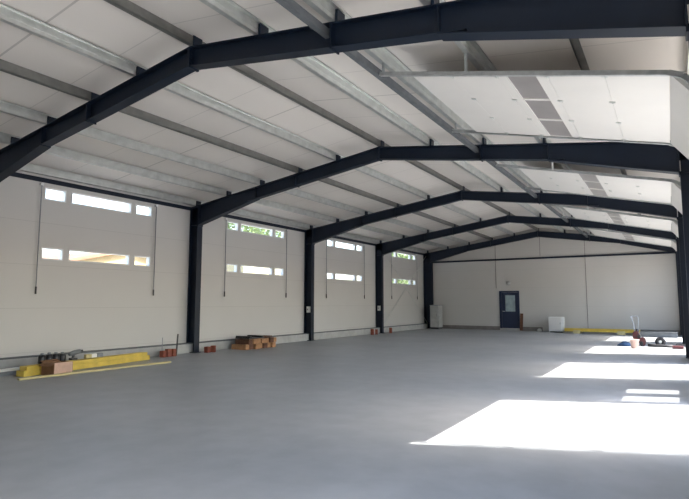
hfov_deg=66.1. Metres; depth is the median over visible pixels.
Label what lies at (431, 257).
frame
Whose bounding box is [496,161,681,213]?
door
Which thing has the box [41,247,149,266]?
window
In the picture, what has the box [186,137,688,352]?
frame
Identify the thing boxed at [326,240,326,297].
rod
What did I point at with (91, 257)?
house
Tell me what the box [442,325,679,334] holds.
baseboard
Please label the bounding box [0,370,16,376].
plank
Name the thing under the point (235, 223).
window
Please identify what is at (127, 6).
roof purlin
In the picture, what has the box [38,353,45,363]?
canister
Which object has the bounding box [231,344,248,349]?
block
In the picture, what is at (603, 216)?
door
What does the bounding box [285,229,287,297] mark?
rod
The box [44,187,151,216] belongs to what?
window
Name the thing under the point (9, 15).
roof purlin
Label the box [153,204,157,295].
rod
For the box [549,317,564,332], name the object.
base cabinet
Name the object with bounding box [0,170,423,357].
wall
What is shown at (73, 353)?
power tool
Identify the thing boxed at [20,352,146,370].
timber beam
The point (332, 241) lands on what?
window
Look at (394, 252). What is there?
window
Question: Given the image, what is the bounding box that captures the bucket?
[629,339,638,348]
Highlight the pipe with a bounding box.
[176,334,178,355]
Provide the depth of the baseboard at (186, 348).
16.40 m
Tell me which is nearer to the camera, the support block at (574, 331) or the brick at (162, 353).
the brick at (162, 353)
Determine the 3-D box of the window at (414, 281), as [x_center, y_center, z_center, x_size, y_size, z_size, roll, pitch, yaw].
[3.231,1.781,29.159,0.127,0.290,3.050,-3,-7,31]
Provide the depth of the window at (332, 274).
23.95 m
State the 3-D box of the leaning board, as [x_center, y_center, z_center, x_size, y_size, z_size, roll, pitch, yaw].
[9.473,3.880,28.333,0.160,0.905,0.224,-3,-7,31]
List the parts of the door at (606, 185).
pane, pane, pane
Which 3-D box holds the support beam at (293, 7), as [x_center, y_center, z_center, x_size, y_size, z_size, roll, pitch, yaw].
[2.909,-2.201,11.703,0.080,0.100,36.260,-3,-7,31]
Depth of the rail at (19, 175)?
14.82 m
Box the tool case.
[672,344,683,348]
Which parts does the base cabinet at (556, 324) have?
panel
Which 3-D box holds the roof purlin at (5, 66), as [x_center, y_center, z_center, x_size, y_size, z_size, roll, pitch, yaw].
[-1.270,-2.148,14.345,0.140,0.182,36.360,-3,-7,31]
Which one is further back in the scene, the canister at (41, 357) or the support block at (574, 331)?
the support block at (574, 331)
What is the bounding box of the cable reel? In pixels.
[655,337,665,344]
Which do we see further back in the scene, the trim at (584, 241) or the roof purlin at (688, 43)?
the trim at (584, 241)
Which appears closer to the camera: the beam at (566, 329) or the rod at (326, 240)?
the rod at (326, 240)
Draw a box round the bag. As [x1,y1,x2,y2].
[617,341,630,345]
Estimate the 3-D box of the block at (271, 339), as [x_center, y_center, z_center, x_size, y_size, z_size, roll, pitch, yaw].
[-2.678,3.038,17.857,0.606,0.161,0.192,-3,-7,31]
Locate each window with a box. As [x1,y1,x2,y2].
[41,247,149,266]
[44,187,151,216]
[226,263,283,275]
[227,221,283,238]
[327,239,361,251]
[327,272,361,281]
[392,252,414,259]
[392,278,415,284]
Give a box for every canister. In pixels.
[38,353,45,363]
[46,352,52,359]
[53,352,59,359]
[59,352,65,360]
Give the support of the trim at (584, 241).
attached to the wall at (619, 288)
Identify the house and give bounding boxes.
[42,252,146,265]
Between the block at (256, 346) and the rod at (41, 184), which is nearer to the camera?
the rod at (41, 184)
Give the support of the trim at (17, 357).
attached to the wall at (86, 306)
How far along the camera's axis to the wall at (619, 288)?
27.61 m
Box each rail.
[10,172,423,254]
[433,251,675,262]
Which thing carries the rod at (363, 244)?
attached to the wall at (86, 306)
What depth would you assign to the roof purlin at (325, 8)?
8.61 m
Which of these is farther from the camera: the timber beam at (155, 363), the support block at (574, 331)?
the support block at (574, 331)
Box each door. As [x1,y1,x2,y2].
[379,53,688,159]
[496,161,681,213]
[499,291,519,330]
[546,204,678,237]
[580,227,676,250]
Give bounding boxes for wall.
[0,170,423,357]
[428,228,679,330]
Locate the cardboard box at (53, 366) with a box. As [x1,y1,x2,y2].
[39,359,72,374]
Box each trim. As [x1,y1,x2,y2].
[0,323,427,359]
[584,241,587,320]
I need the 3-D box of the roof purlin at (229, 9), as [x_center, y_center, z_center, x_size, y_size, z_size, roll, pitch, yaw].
[2.000,-2.506,12.356,0.140,0.182,36.360,-3,-7,31]
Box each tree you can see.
[228,222,267,234]
[248,228,280,236]
[392,252,412,283]
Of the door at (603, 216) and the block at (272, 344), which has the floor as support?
the block at (272, 344)
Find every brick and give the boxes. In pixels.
[159,351,166,356]
[165,349,171,356]
[204,347,210,352]
[210,345,215,351]
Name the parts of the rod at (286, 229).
rod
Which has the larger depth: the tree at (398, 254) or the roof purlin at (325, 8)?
the tree at (398, 254)
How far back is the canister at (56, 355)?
11.49 m
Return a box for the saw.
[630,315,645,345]
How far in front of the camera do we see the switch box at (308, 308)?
20.97 m
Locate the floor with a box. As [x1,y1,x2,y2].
[0,328,688,498]
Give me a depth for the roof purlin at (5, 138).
13.80 m
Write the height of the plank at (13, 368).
0.050 m
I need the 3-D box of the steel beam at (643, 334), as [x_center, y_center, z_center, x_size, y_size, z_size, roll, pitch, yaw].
[13.663,3.703,23.040,1.420,0.220,0.200,-3,-7,31]
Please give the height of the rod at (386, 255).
3.973 m
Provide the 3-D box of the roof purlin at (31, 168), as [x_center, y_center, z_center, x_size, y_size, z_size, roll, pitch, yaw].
[-4.522,-1.428,16.287,0.140,0.182,36.360,-3,-7,31]
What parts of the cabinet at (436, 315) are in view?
panel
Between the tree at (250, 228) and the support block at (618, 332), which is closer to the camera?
the support block at (618, 332)
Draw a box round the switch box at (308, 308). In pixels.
[306,306,310,312]
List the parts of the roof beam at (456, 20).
ridge plate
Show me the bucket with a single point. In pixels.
(634, 343)
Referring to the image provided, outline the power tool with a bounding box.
[68,349,82,359]
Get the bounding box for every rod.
[35,182,43,293]
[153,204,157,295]
[224,218,227,296]
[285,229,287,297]
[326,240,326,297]
[363,244,364,298]
[384,256,425,322]
[386,255,426,321]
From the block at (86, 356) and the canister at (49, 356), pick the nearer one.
the canister at (49, 356)
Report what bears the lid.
on the block at (237, 341)
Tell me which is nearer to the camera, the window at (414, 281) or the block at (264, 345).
the block at (264, 345)
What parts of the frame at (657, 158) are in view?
ridge plate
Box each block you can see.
[84,354,91,358]
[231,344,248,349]
[235,339,252,344]
[253,344,259,348]
[262,343,267,347]
[264,337,273,341]
[270,342,275,346]
[573,330,582,333]
[617,331,625,334]
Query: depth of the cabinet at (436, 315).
30.26 m
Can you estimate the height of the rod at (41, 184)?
2.600 m
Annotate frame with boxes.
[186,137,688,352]
[304,186,688,358]
[375,212,684,343]
[423,228,681,334]
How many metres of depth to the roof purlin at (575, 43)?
6.82 m
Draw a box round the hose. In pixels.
[648,344,673,347]
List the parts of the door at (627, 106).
pane, pane, pane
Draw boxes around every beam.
[0,0,688,181]
[16,355,149,376]
[17,361,170,380]
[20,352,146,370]
[275,0,587,237]
[564,328,639,332]
[640,331,677,337]
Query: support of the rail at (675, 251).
attached to the wall at (619, 288)
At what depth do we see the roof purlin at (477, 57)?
7.33 m
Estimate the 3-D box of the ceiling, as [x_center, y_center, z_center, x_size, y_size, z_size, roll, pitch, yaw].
[0.803,-2.287,13.075,13.790,1.058,37.000,-3,-7,31]
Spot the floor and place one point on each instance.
(427, 413)
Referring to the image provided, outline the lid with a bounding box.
[236,335,263,338]
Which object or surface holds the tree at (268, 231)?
on the ground
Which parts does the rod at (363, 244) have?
rod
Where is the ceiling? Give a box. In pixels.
[0,0,688,249]
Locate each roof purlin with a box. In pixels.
[0,2,514,235]
[0,100,468,244]
[0,132,446,248]
[19,163,426,252]
[199,0,564,232]
[303,0,589,233]
[419,0,613,230]
[676,43,688,238]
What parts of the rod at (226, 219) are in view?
rod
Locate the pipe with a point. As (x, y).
(177, 334)
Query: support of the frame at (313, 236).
on the floor
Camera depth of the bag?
18.34 m
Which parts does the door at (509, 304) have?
pane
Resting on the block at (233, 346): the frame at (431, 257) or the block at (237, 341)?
the block at (237, 341)
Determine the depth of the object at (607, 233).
22.94 m
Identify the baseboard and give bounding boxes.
[0,324,427,368]
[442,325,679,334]
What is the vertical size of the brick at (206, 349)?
0.170 m
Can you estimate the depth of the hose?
17.89 m
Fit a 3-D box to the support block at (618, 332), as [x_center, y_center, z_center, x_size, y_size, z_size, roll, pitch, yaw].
[13.187,3.952,25.169,0.320,0.170,0.850,-3,-7,31]
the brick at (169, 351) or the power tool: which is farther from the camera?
the brick at (169, 351)
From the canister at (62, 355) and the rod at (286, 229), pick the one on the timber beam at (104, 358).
the canister at (62, 355)
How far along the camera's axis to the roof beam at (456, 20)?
6.16 m
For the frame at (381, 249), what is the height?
5.455 m
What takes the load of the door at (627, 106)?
in the wall
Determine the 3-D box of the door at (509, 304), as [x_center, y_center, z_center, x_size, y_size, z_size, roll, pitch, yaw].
[8.989,3.329,28.854,1.070,2.140,0.120,-3,-7,31]
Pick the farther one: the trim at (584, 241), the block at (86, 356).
the trim at (584, 241)
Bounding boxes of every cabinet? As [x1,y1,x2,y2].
[430,305,442,328]
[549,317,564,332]
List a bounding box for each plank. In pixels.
[0,367,19,371]
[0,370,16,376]
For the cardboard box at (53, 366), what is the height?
0.284 m
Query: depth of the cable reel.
18.10 m
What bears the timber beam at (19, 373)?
on the floor
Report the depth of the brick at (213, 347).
15.95 m
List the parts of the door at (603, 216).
pane, pane, pane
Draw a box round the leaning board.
[520,313,522,330]

